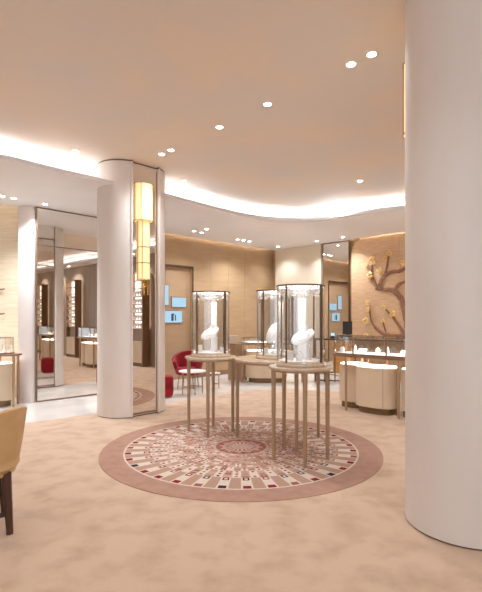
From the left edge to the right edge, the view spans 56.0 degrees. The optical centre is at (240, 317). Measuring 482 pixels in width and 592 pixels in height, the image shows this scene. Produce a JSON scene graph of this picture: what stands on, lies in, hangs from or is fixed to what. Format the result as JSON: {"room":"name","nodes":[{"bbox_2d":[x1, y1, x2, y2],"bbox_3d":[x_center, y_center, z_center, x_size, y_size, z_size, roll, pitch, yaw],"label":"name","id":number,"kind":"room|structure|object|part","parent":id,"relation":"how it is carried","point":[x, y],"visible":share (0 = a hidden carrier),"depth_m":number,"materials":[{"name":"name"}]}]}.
{"room":"shop","nodes":[
{"label":"shop","id":0,"kind":"room"},
{"bbox_2d":[0,205,17,397],"bbox_3d":[-5.900,-0.430,8.500,4.200,3.860,0.100,0,0,0],"label":"wall","id":1,"kind":"structure","parent":0,"point":[8,213],"depth_m":8.45,"materials":[{"name":"beige paint"}]},
{"bbox_2d":[165,266,189,379],"bbox_3d":[-1.957,0.050,10.677,0.020,2.900,2.121,0,0,45],"label":"wall","id":2,"kind":"structure","parent":0,"point":[177,335],"depth_m":11.07,"materials":[{"name":"beige wood"}]},
{"bbox_2d":[165,284,168,305],"bbox_3d":[-1.824,-0.547,10.780,0.263,0.506,0.028,0,0,-45],"label":"wall screen","id":3,"kind":"object","parent":2,"relation":"attached to","point":[166,285],"visible":0.36,"depth_m":10.81,"materials":[{"name":"blue glass"}]},
{"bbox_2d":[165,310,181,322],"bbox_3d":[-1.636,-0.030,10.966,0.536,0.308,0.032,0,0,-45],"label":"wall screen","id":4,"kind":"object","parent":2,"relation":"attached to","point":[171,316],"visible":0.9,"depth_m":10.95,"materials":[{"name":"blue glass"}]},
{"bbox_2d":[171,297,185,307],"bbox_3d":[-1.521,-0.385,11.083,0.456,0.262,0.028,0,0,-45],"label":"wall screen","id":5,"kind":"object","parent":2,"relation":"attached to","point":[176,302],"visible":1,"depth_m":11.06,"materials":[{"name":"blue glass"}]},
{"bbox_2d":[165,264,193,377],"bbox_3d":[-1.911,0.110,10.642,0.131,2.780,1.958,0,0,45],"label":"door frame","id":6,"kind":"structure","parent":2,"relation":"attached to","point":[192,267],"depth_m":11.27,"materials":[{"name":"brown wood"}]},
{"bbox_2d":[0,373,400,422],"bbox_3d":[0.500,1.525,4.950,17.200,0.050,18.100,0,0,0],"label":"floor","id":7,"kind":"structure","parent":0,"point":[82,405],"depth_m":8.65,"materials":[{"name":"white stone"}]},
{"bbox_2d":[0,337,21,406],"bbox_3d":[-4.750,0.911,7.720,2.000,1.161,0.431,0,0,0],"label":"display counter","id":8,"kind":"object","parent":7,"relation":"on","point":[7,369],"depth_m":7.63,"materials":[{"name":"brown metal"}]},
{"bbox_2d":[0,353,21,356],"bbox_3d":[-4.750,0.623,7.720,2.000,0.032,0.431,0,0,0],"label":"countertop","id":9,"kind":"structure","parent":8,"relation":"on","point":[15,354],"depth_m":7.56,"materials":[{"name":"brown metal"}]},
{"bbox_3d":[-3.800,1.065,7.570,0.048,0.855,0.048,0,0,0],"label":"leg","id":10,"kind":"part","parent":8,"relation":"part of","materials":[{"name":"brown wood"}]},
{"bbox_3d":[-3.870,1.065,7.860,0.048,0.855,0.048,0,0,0],"label":"leg","id":11,"kind":"part","parent":8,"relation":"part of","materials":[{"name":"brown wood"}]},
{"bbox_2d":[18,206,35,402],"bbox_3d":[-3.790,-0.239,8.215,0.340,3.479,0.430,0,0,0],"label":"wall pier","id":12,"kind":"object","parent":7,"relation":"on","point":[26,215],"visible":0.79,"depth_m":8.00,"materials":[{"name":"paint"}]},
{"bbox_2d":[165,374,173,397],"bbox_3d":[-1.475,1.288,8.620,0.380,0.425,0.380,0,0,0],"label":"pouf","id":13,"kind":"object","parent":7,"relation":"on","point":[169,380],"visible":0.44,"depth_m":8.49,"materials":[{"name":"red fabric"}]},
{"bbox_2d":[172,350,202,388],"bbox_3d":[-1.132,1.105,9.817,0.700,0.793,0.625,0,0,12],"label":"armchair","id":14,"kind":"object","parent":7,"relation":"on","point":[179,362],"visible":0.65,"depth_m":9.87,"materials":[{"name":"red fabric"}]},
{"bbox_3d":[-1.140,1.135,9.780,0.550,0.150,0.550,0,0,12],"label":"seat","id":15,"kind":"part","parent":14,"relation":"part of","materials":[{"name":"red fabric"}]},
{"bbox_3d":[-1.125,0.934,9.853,0.700,0.452,0.551,0,0,12],"label":"backrest","id":16,"kind":"part","parent":14,"relation":"part of","materials":[{"name":"red fabric"}]},
{"bbox_2d":[179,369,205,394],"bbox_3d":[-0.960,1.270,8.980,0.550,0.460,0.550,0,0,-20],"label":"side table","id":17,"kind":"object","parent":7,"relation":"on","point":[183,371],"visible":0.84,"depth_m":8.90,"materials":[{"name":"white wood"}]},
{"bbox_3d":[-0.892,1.282,8.794,0.023,0.437,0.036,0,0,-20],"label":"leg","id":18,"kind":"part","parent":17,"relation":"part of","materials":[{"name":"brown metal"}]},
{"bbox_2d":[210,372,219,387],"bbox_3d":[-0.550,1.330,9.650,0.220,0.340,0.220,0,0,-20],"label":"side table","id":19,"kind":"object","parent":7,"relation":"on","point":[218,373],"visible":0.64,"depth_m":9.66,"materials":[{"name":"white wood"}]},
{"bbox_2d":[0,389,481,591],"bbox_3d":[0.542,1.496,2.835,16.784,0.008,13.370,0,0,0],"label":"floor","id":20,"kind":"structure","parent":7,"relation":"on","point":[77,527],"depth_m":3.20,"materials":[{"name":"beige carpet"}]},
{"bbox_2d":[0,406,26,534],"bbox_3d":[-1.861,1.054,3.187,0.641,0.879,0.669,0,0,14],"label":"dining chair","id":21,"kind":"object","parent":20,"relation":"on","point":[12,420],"visible":1,"depth_m":3.11,"materials":[{"name":"beige leather"}]},
{"bbox_3d":[-1.819,1.281,3.448,0.066,0.424,0.086,0,0,14],"label":"leg","id":22,"kind":"part","parent":21,"relation":"part of","materials":[{"name":"brown wood"}]},
{"bbox_3d":[-1.617,1.281,3.133,0.084,0.424,0.068,0,0,14],"label":"leg","id":23,"kind":"part","parent":21,"relation":"part of","materials":[{"name":"brown wood"}]},
{"bbox_3d":[-1.875,1.029,3.190,0.570,0.175,0.570,0,0,14],"label":"seat","id":24,"kind":"part","parent":21,"relation":"part of","materials":[{"name":"beige leather"}]},
{"bbox_3d":[-1.789,0.853,3.168,0.492,0.477,0.669,0,0,14],"label":"backrest","id":25,"kind":"part","parent":21,"relation":"part of","materials":[{"name":"beige leather"}]},
{"bbox_2d":[97,159,164,418],"bbox_3d":[-1.735,-0.434,7.211,1.094,3.852,0.808,0,0,-45],"label":"column","id":26,"kind":"structure","parent":20,"relation":"on","point":[130,323],"depth_m":6.80,"materials":[{"name":"paint"}]},
{"bbox_2d":[135,182,152,294],"bbox_3d":[-1.448,-1.200,6.896,0.146,1.700,0.302,0,0,45],"label":"wall sconce","id":27,"kind":"object","parent":26,"relation":"attached to","point":[143,190],"visible":1,"depth_m":6.85,"materials":[{"name":"frosted glass"},{"name":"polished gold"}]},
{"bbox_3d":[-1.459,-0.713,6.907,0.190,0.245,0.100,0,0,-45],"label":"lamp shade","id":28,"kind":"part","parent":27,"relation":"part of","materials":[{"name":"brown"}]},
{"bbox_3d":[-1.459,-0.958,6.907,0.190,0.235,0.100,0,0,-45],"label":"lamp shade","id":29,"kind":"part","parent":27,"relation":"part of","materials":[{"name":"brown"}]},
{"bbox_3d":[-1.459,-1.275,6.907,0.190,0.390,0.100,0,0,-45],"label":"lamp shade","id":30,"kind":"part","parent":27,"relation":"part of","materials":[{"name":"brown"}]},
{"bbox_3d":[-1.447,-1.760,6.895,0.290,0.560,0.135,0,0,-45],"label":"lamp shade","id":31,"kind":"part","parent":27,"relation":"part of","materials":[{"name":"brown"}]},
{"bbox_3d":[-1.467,-0.475,6.943,0.053,0.250,0.085,0,0,45],"label":"stem","id":32,"kind":"part","parent":27,"relation":"part of","materials":[{"name":"gold metal"}]},
{"bbox_2d":[133,165,155,412],"bbox_3d":[-1.487,-0.423,6.963,0.460,3.750,0.008,0,0,-45],"label":"mirror","id":33,"kind":"object","parent":26,"relation":"on","point":[144,306],"depth_m":6.96,"materials":[{"name":"silver mirror"}]},
{"bbox_3d":[-1.481,-0.420,6.957,0.462,3.755,0.014,0,0,-45],"label":"mirror trim","id":34,"kind":"part","parent":26,"relation":"part of","materials":[{"name":"metal"}]},
{"bbox_2d":[99,417,382,501],"bbox_3d":[0.000,1.488,5.240,3.144,0.007,3.144,0,0,0],"label":"round rug","id":35,"kind":"object","parent":20,"relation":"on","point":[166,459],"visible":0.94,"depth_m":4.66,"materials":[{"name":"pink carpet"}]},
{"bbox_2d":[185,355,235,436],"bbox_3d":[-0.397,0.992,5.940,0.670,0.985,0.670,0,0,3],"label":"display table","id":36,"kind":"object","parent":35,"relation":"on","point":[189,358],"visible":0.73,"depth_m":5.91,"materials":[{"name":"brown wood"}]},
{"bbox_3d":[-0.687,1.010,5.955,0.050,0.949,0.050,0,0,3],"label":"leg","id":37,"kind":"part","parent":36,"relation":"part of","materials":[{"name":"brown wood"}]},
{"bbox_3d":[-0.412,1.010,5.650,0.050,0.949,0.050,0,0,3],"label":"leg","id":38,"kind":"part","parent":36,"relation":"part of","materials":[{"name":"brown wood"}]},
{"bbox_2d":[191,291,230,357],"bbox_3d":[-0.397,0.079,5.940,0.524,0.842,0.524,0,0,40],"label":"glass display case","id":39,"kind":"object","parent":36,"relation":"on","point":[205,353],"visible":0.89,"depth_m":5.76,"materials":[{"name":"clear glass"}]},
{"bbox_3d":[-0.559,0.061,5.747,0.016,0.787,0.012,0,0,40],"label":"post","id":40,"kind":"part","parent":39,"relation":"part of","materials":[{"name":"brown metal"}]},
{"bbox_2d":[198,340,201,351],"bbox_3d":[-0.532,0.365,5.900,0.050,0.148,0.050,0,0,-20],"label":"stand","id":41,"kind":"object","parent":39,"relation":"on","point":[199,345],"visible":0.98,"depth_m":5.88,"materials":[{"name":"white plastic"}]},
{"bbox_2d":[201,324,218,351],"bbox_3d":[-0.407,0.255,5.934,0.242,0.368,0.137,0,0,4],"label":"bust","id":42,"kind":"object","parent":39,"relation":"on","point":[212,331],"visible":1,"depth_m":5.91,"materials":[{"name":"white plastic"}]},
{"bbox_2d":[210,302,217,350],"bbox_3d":[-0.362,0.114,6.060,0.100,0.650,0.060,0,0,-10],"label":"display board","id":43,"kind":"object","parent":39,"relation":"on","point":[213,304],"visible":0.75,"depth_m":6.05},
{"bbox_3d":[-0.235,0.061,6.133,0.016,0.787,0.012,0,0,40],"label":"post","id":44,"kind":"part","parent":39,"relation":"part of","materials":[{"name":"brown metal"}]},
{"bbox_3d":[-0.204,0.061,5.778,0.016,0.787,0.032,0,0,40],"label":"post","id":45,"kind":"part","parent":39,"relation":"part of","materials":[{"name":"brown metal"}]},
{"bbox_3d":[-0.382,1.010,6.230,0.050,0.949,0.050,0,0,3],"label":"leg","id":46,"kind":"part","parent":36,"relation":"part of","materials":[{"name":"brown wood"}]},
{"bbox_3d":[-0.107,1.010,5.925,0.050,0.949,0.050,0,0,3],"label":"leg","id":47,"kind":"part","parent":36,"relation":"part of","materials":[{"name":"brown wood"}]},
{"bbox_2d":[234,355,319,448],"bbox_3d":[0.463,0.992,5.665,1.100,0.985,1.100,0,0,-3],"label":"display table","id":48,"kind":"object","parent":35,"relation":"on","point":[248,359],"visible":0.43,"depth_m":5.58,"materials":[{"name":"brown wood"}]},
{"bbox_3d":[-0.044,1.010,5.638,0.050,0.949,0.050,0,0,-3],"label":"leg","id":49,"kind":"part","parent":48,"relation":"part of","materials":[{"name":"brown wood"}]},
{"bbox_2d":[256,289,296,359],"bbox_3d":[0.445,0.079,5.665,0.524,0.842,0.524,0,0,44],"label":"glass display case","id":50,"kind":"object","parent":48,"relation":"on","point":[261,355],"visible":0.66,"depth_m":5.49,"materials":[{"name":"clear glass"}]},
{"bbox_3d":[0.264,0.061,5.840,0.012,0.787,0.016,0,0,44],"label":"post","id":51,"kind":"part","parent":50,"relation":"part of","materials":[{"name":"brown metal"}]},
{"bbox_3d":[0.270,0.061,5.484,0.016,0.787,0.012,0,0,44],"label":"post","id":52,"kind":"part","parent":50,"relation":"part of","materials":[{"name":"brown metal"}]},
{"bbox_2d":[264,343,267,353],"bbox_3d":[0.305,0.375,5.575,0.050,0.128,0.050,0,0,-20],"label":"stand","id":53,"kind":"object","parent":50,"relation":"on","point":[265,348],"visible":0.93,"depth_m":5.55,"materials":[{"name":"white plastic"}]},
{"bbox_2d":[266,322,280,352],"bbox_3d":[0.408,0.244,5.665,0.175,0.390,0.133,0,0,27],"label":"bust","id":54,"kind":"object","parent":50,"relation":"on","point":[271,336],"visible":0.89,"depth_m":5.63,"materials":[{"name":"white plastic"}]},
{"bbox_2d":[278,301,284,351],"bbox_3d":[0.505,0.114,5.795,0.100,0.650,0.060,0,0,-10],"label":"display board","id":55,"kind":"object","parent":50,"relation":"on","point":[279,302],"visible":0.48,"depth_m":5.79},
{"bbox_3d":[0.620,0.061,5.846,0.016,0.787,0.012,0,0,44],"label":"post","id":56,"kind":"part","parent":50,"relation":"part of","materials":[{"name":"brown metal"}]},
{"bbox_3d":[0.626,0.061,5.490,0.016,0.787,0.032,0,0,44],"label":"post","id":57,"kind":"part","parent":50,"relation":"part of","materials":[{"name":"brown metal"}]},
{"bbox_3d":[0.490,1.010,5.158,0.050,0.949,0.050,0,0,-3],"label":"leg","id":58,"kind":"part","parent":48,"relation":"part of","materials":[{"name":"brown wood"}]},
{"bbox_3d":[0.970,1.010,5.692,0.050,0.949,0.050,0,0,-3],"label":"leg","id":59,"kind":"part","parent":48,"relation":"part of","materials":[{"name":"brown wood"}]},
{"bbox_2d":[269,363,332,468],"bbox_3d":[0.627,0.992,4.770,0.670,0.985,0.670,0,0,-2],"label":"display table","id":60,"kind":"object","parent":35,"relation":"on","point":[326,369],"visible":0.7,"depth_m":4.74,"materials":[{"name":"brown wood"}]},
{"bbox_3d":[0.342,1.010,4.763,0.050,0.949,0.050,0,0,-2],"label":"leg","id":61,"kind":"part","parent":60,"relation":"part of","materials":[{"name":"brown wood"}]},
{"bbox_3d":[0.620,1.010,5.055,0.050,0.949,0.050,0,0,-2],"label":"leg","id":62,"kind":"part","parent":60,"relation":"part of","materials":[{"name":"brown wood"}]},
{"bbox_2d":[276,284,325,367],"bbox_3d":[0.627,0.079,4.770,0.524,0.842,0.524,0,0,42],"label":"glass display case","id":63,"kind":"object","parent":60,"relation":"on","point":[283,362],"visible":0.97,"depth_m":4.59,"materials":[{"name":"clear glass"}]},
{"bbox_3d":[0.440,0.061,4.939,0.012,0.787,0.016,0,0,42],"label":"post","id":64,"kind":"part","parent":63,"relation":"part of","materials":[{"name":"brown metal"}]},
{"bbox_3d":[0.458,0.061,4.583,0.016,0.787,0.012,0,0,42],"label":"post","id":65,"kind":"part","parent":63,"relation":"part of","materials":[{"name":"brown metal"}]},
{"bbox_2d":[287,345,293,360],"bbox_3d":[0.507,0.360,4.710,0.060,0.158,0.060,0,0,-20],"label":"stand","id":66,"kind":"object","parent":63,"relation":"on","point":[290,354],"visible":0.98,"depth_m":4.69,"materials":[{"name":"white plastic"}]},
{"bbox_2d":[296,350,301,360],"bbox_3d":[0.597,0.385,4.650,0.050,0.108,0.050,0,0,-20],"label":"stand","id":67,"kind":"object","parent":63,"relation":"on","point":[298,358],"visible":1,"depth_m":4.63,"materials":[{"name":"white plastic"}]},
{"bbox_3d":[0.627,-0.334,4.770,0.464,0.006,0.464,0,0,42],"label":"glass","id":68,"kind":"part","parent":63,"relation":"part of","materials":[{"name":"clear glass"}]},
{"bbox_2d":[298,298,304,358],"bbox_3d":[0.657,0.114,4.900,0.100,0.650,0.060,0,0,-10],"label":"display board","id":69,"kind":"object","parent":63,"relation":"on","point":[301,301],"visible":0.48,"depth_m":4.89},
{"bbox_2d":[291,325,313,359],"bbox_3d":[0.648,0.255,4.778,0.242,0.368,0.137,0,0,-6],"label":"bust","id":70,"kind":"object","parent":63,"relation":"on","point":[303,336],"visible":1,"depth_m":4.76,"materials":[{"name":"white plastic"}]},
{"bbox_3d":[0.796,0.061,4.957,0.016,0.787,0.012,0,0,42],"label":"post","id":71,"kind":"part","parent":63,"relation":"part of","materials":[{"name":"brown metal"}]},
{"bbox_3d":[0.814,0.061,4.601,0.016,0.787,0.032,0,0,42],"label":"post","id":72,"kind":"part","parent":63,"relation":"part of","materials":[{"name":"brown metal"}]},
{"bbox_3d":[0.634,1.010,4.485,0.050,0.949,0.050,0,0,-2],"label":"leg","id":73,"kind":"part","parent":60,"relation":"part of","materials":[{"name":"brown wood"}]},
{"bbox_3d":[0.912,1.010,4.777,0.050,0.949,0.050,0,0,-2],"label":"leg","id":74,"kind":"part","parent":60,"relation":"part of","materials":[{"name":"brown wood"}]},
{"bbox_2d":[332,335,404,418],"bbox_3d":[2.180,0.894,7.200,0.711,1.196,1.596,0,0,-41],"label":"display counter","id":75,"kind":"object","parent":20,"relation":"on","point":[370,388],"depth_m":7.03,"materials":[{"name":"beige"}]},
{"bbox_3d":[1.699,1.057,7.327,0.048,0.870,0.048,0,0,45],"label":"leg","id":76,"kind":"part","parent":75,"relation":"part of","materials":[{"name":"brown wood"}]},
{"bbox_3d":[1.780,0.442,7.199,0.022,0.260,0.012,0,0,45],"label":"case post","id":77,"kind":"part","parent":75,"relation":"part of","materials":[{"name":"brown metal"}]},
{"bbox_2d":[357,349,366,353],"bbox_3d":[1.954,0.535,7.313,0.140,0.074,0.100,0,0,33],"label":"display","id":78,"kind":"object","parent":75,"relation":"on","point":[360,351],"visible":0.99,"depth_m":7.29,"materials":[{"name":"white plastic"}]},
{"bbox_2d":[332,353,404,360],"bbox_3d":[2.180,0.608,7.200,1.600,0.032,0.647,0,0,45],"label":"countertop","id":79,"kind":"structure","parent":75,"relation":"on","point":[354,356],"depth_m":6.96,"materials":[{"name":"white glass"}]},
{"bbox_3d":[2.180,0.306,7.200,1.508,0.008,0.568,0,0,45],"label":"glass lid","id":80,"kind":"part","parent":75,"relation":"part of","materials":[{"name":"clear glass"}]},
{"bbox_2d":[338,351,404,356],"bbox_3d":[2.180,0.582,7.200,1.500,0.020,0.560,0,0,45],"label":"tray","id":81,"kind":"object","parent":75,"relation":"on","point":[371,354],"depth_m":7.11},
{"bbox_3d":[2.179,0.442,6.800,0.022,0.260,0.012,0,0,45],"label":"case post","id":82,"kind":"part","parent":75,"relation":"part of","materials":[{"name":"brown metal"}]},
{"bbox_3d":[2.329,1.057,6.698,0.048,0.870,0.048,0,0,45],"label":"leg","id":83,"kind":"part","parent":75,"relation":"part of","materials":[{"name":"brown wood"}]},
{"bbox_2d":[405,0,481,550],"bbox_3d":[1.736,-0.434,3.403,1.128,3.852,0.814,0,0,-45],"label":"column","id":84,"kind":"structure","parent":20,"relation":"on","point":[443,38],"depth_m":2.99,"materials":[{"name":"paint"}]},
{"bbox_2d":[402,63,404,138],"bbox_3d":[1.402,-1.200,3.695,0.302,1.700,0.146,0,0,-45],"label":"wall sconce","id":85,"kind":"object","parent":84,"relation":"attached to","point":[403,66],"visible":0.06,"depth_m":3.64,"materials":[{"name":"brown"}]},
{"bbox_3d":[1.401,-1.760,3.696,0.290,0.560,0.135,0,0,-45],"label":"lamp shade","id":86,"kind":"part","parent":85,"relation":"part of","materials":[{"name":"white"}]},
{"bbox_2d":[226,337,302,381],"bbox_3d":[0.620,0.974,10.750,1.940,1.036,0.647,0,0,0],"label":"display counter","id":87,"kind":"object","parent":7,"relation":"on","point":[254,373],"depth_m":10.51,"materials":[{"name":"beige wood"}]},
{"bbox_3d":[-0.230,1.057,10.750,0.048,0.870,0.048,0,0,0],"label":"leg","id":88,"kind":"part","parent":87,"relation":"part of","materials":[{"name":"brown wood"}]},
{"bbox_2d":[230,335,237,342],"bbox_3d":[-0.180,0.504,10.750,0.208,0.175,0.168,0,0,0],"label":"gift box","id":89,"kind":"object","parent":87,"relation":"on","point":[233,338],"visible":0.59,"depth_m":10.67,"materials":[{"name":"beige paint"}]},
{"bbox_3d":[-0.080,1.062,10.890,0.460,0.860,0.030,0,0,0],"label":"panel","id":90,"kind":"part","parent":87,"relation":"part of","materials":[{"name":"brown wood"}]},
{"bbox_3d":[0.020,1.057,10.510,0.048,0.870,0.048,0,0,0],"label":"leg","id":91,"kind":"part","parent":87,"relation":"part of","materials":[{"name":"brown wood"}]},
{"bbox_2d":[226,342,290,344],"bbox_3d":[0.620,0.608,10.750,1.940,0.032,0.647,0,0,0],"label":"countertop","id":92,"kind":"structure","parent":87,"relation":"on","point":[239,343],"depth_m":10.43,"materials":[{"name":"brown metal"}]},
{"bbox_2d":[314,338,356,381],"bbox_3d":[2.230,0.991,10.750,0.980,1.018,0.420,0,0,12],"label":"display counter","id":93,"kind":"object","parent":7,"relation":"on","point":[346,343],"visible":0.6,"depth_m":10.58,"materials":[{"name":"brown wood"}]},
{"bbox_3d":[1.745,1.008,10.679,0.027,0.985,0.028,0,0,12],"label":"leg","id":94,"kind":"part","parent":93,"relation":"part of","materials":[{"name":"brown metal"}]},
{"bbox_3d":[1.960,1.008,10.634,0.027,0.985,0.028,0,0,12],"label":"leg","id":95,"kind":"part","parent":93,"relation":"part of","materials":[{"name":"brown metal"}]},
{"bbox_3d":[2.195,1.008,10.584,0.027,0.985,0.028,0,0,12],"label":"leg","id":96,"kind":"part","parent":93,"relation":"part of","materials":[{"name":"brown metal"}]},
{"bbox_2d":[343,321,351,337],"bbox_3d":[2.523,0.281,10.729,0.220,0.400,0.140,0,0,16],"label":"computer monitor","id":97,"kind":"object","parent":93,"relation":"on","point":[347,325],"visible":0.97,"depth_m":10.70,"materials":[{"name":"black plastic"}]},
{"bbox_2d":[322,241,349,375],"bbox_3d":[2.471,-0.240,11.822,0.804,3.460,0.035,0,0,45],"label":"wall mirror","id":98,"kind":"object","parent":7,"relation":"on","point":[335,256],"visible":0.79,"depth_m":11.84,"materials":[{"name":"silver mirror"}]},
{"bbox_2d":[0,155,404,249],"bbox_3d":[0.500,-2.003,4.640,17.000,0.046,17.280,0,0,0],"label":"ceiling","id":99,"kind":"structure","parent":0,"point":[31,183],"depth_m":8.93,"materials":[{"name":"paint"}]},
{"bbox_2d":[0,0,406,209],"bbox_3d":[0.500,-2.390,4.950,17.200,0.060,18.100,0,0,0],"label":"ceiling","id":100,"kind":"structure","parent":0,"point":[137,81],"depth_m":4.70,"materials":[{"name":"paint"}]},
{"bbox_2d":[0,141,404,219],"bbox_3d":[0.348,-2.180,3.102,15.952,0.360,13.644,0,0,0],"label":"cove","id":101,"kind":"object","parent":100,"relation":"attached to","point":[6,149],"visible":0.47,"depth_m":8.85,"materials":[{"name":"paint"}]},
{"bbox_2d":[263,102,271,106],"bbox_3d":[0.293,-2.359,4.996,0.104,0.010,0.104,0,0,0],"label":"recessed light","id":102,"kind":"object","parent":100,"relation":"in","point":[266,104],"visible":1,"depth_m":5.00,"materials":[{"name":"white"}]},
{"bbox_2d":[345,61,356,67],"bbox_3d":[1.022,-2.359,4.209,0.104,0.010,0.104,0,0,0],"label":"recessed light","id":103,"kind":"object","parent":100,"relation":"in","point":[350,64],"visible":1,"depth_m":4.21,"materials":[{"name":"white"}]},
{"bbox_2d":[366,51,377,57],"bbox_3d":[1.168,-2.359,4.050,0.104,0.010,0.104,0,0,0],"label":"recessed light","id":104,"kind":"object","parent":100,"relation":"in","point":[370,54],"visible":1,"depth_m":4.05,"materials":[{"name":"white"}]},
{"bbox_2d":[165,233,272,377],"bbox_3d":[-0.855,-0.430,11.716,0.100,3.860,5.035,0,0,45],"label":"wall","id":105,"kind":"structure","parent":0,"point":[250,268],"depth_m":12.14,"materials":[{"name":"beige paint"}]},
{"bbox_2d":[196,370,227,377],"bbox_3d":[-0.170,1.440,12.325,0.014,0.120,2.950,0,0,45],"label":"baseboard","id":106,"kind":"structure","parent":105,"relation":"attached to","point":[222,372],"depth_m":11.88,"materials":[{"name":"beige wood"}]},
{"bbox_2d":[228,245,228,342],"bbox_3d":[-0.339,-0.250,12.159,0.006,3.400,0.006,0,0,45],"label":"trim","id":107,"kind":"structure","parent":105,"relation":"attached to","point":[228,245],"depth_m":12.16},
{"bbox_2d":[275,244,321,373],"bbox_3d":[1.600,-0.239,12.720,1.598,3.479,0.099,0,0,45],"label":"wall","id":108,"kind":"structure","parent":0,"point":[298,265],"depth_m":12.55,"materials":[{"name":"paint"}]},
{"bbox_2d":[273,232,404,381],"bbox_3d":[2.910,-0.430,11.560,5.445,3.860,0.100,0,0,45],"label":"wall","id":109,"kind":"structure","parent":0,"point":[394,347],"depth_m":11.16,"materials":[{"name":"beige paint"}]},
{"bbox_2d":[351,233,404,341],"bbox_3d":[3.609,-0.585,10.602,0.134,2.751,2.400,0,0,-45],"label":"wall art","id":110,"kind":"object","parent":109,"relation":"attached to","point":[377,263],"visible":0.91,"depth_m":10.91,"materials":[{"name":"fabric"}]},
{"bbox_3d":[3.625,0.540,10.618,2.400,0.030,0.060,0,0,45],"label":"rail","id":111,"kind":"part","parent":110,"relation":"part of","materials":[{"name":"brown metal"}]},
{"bbox_3d":[4.097,-0.720,10.181,0.040,2.480,1.115,0,0,-45],"label":"panel","id":112,"kind":"part","parent":110,"relation":"part of","materials":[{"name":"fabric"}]},
{"bbox_3d":[-2.900,-0.430,9.020,1.800,3.860,1.760,0,0,0],"label":"wall","id":113,"kind":"structure","parent":0,"visible":0},
{"bbox_2d":[36,207,96,401],"bbox_3d":[-2.832,-0.240,8.851,2.275,3.460,0.035,0,0,-45],"label":"wall mirror","id":114,"kind":"object","parent":113,"relation":"attached to","point":[66,242],"visible":0.6,"depth_m":8.43,"materials":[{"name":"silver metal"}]}
]}

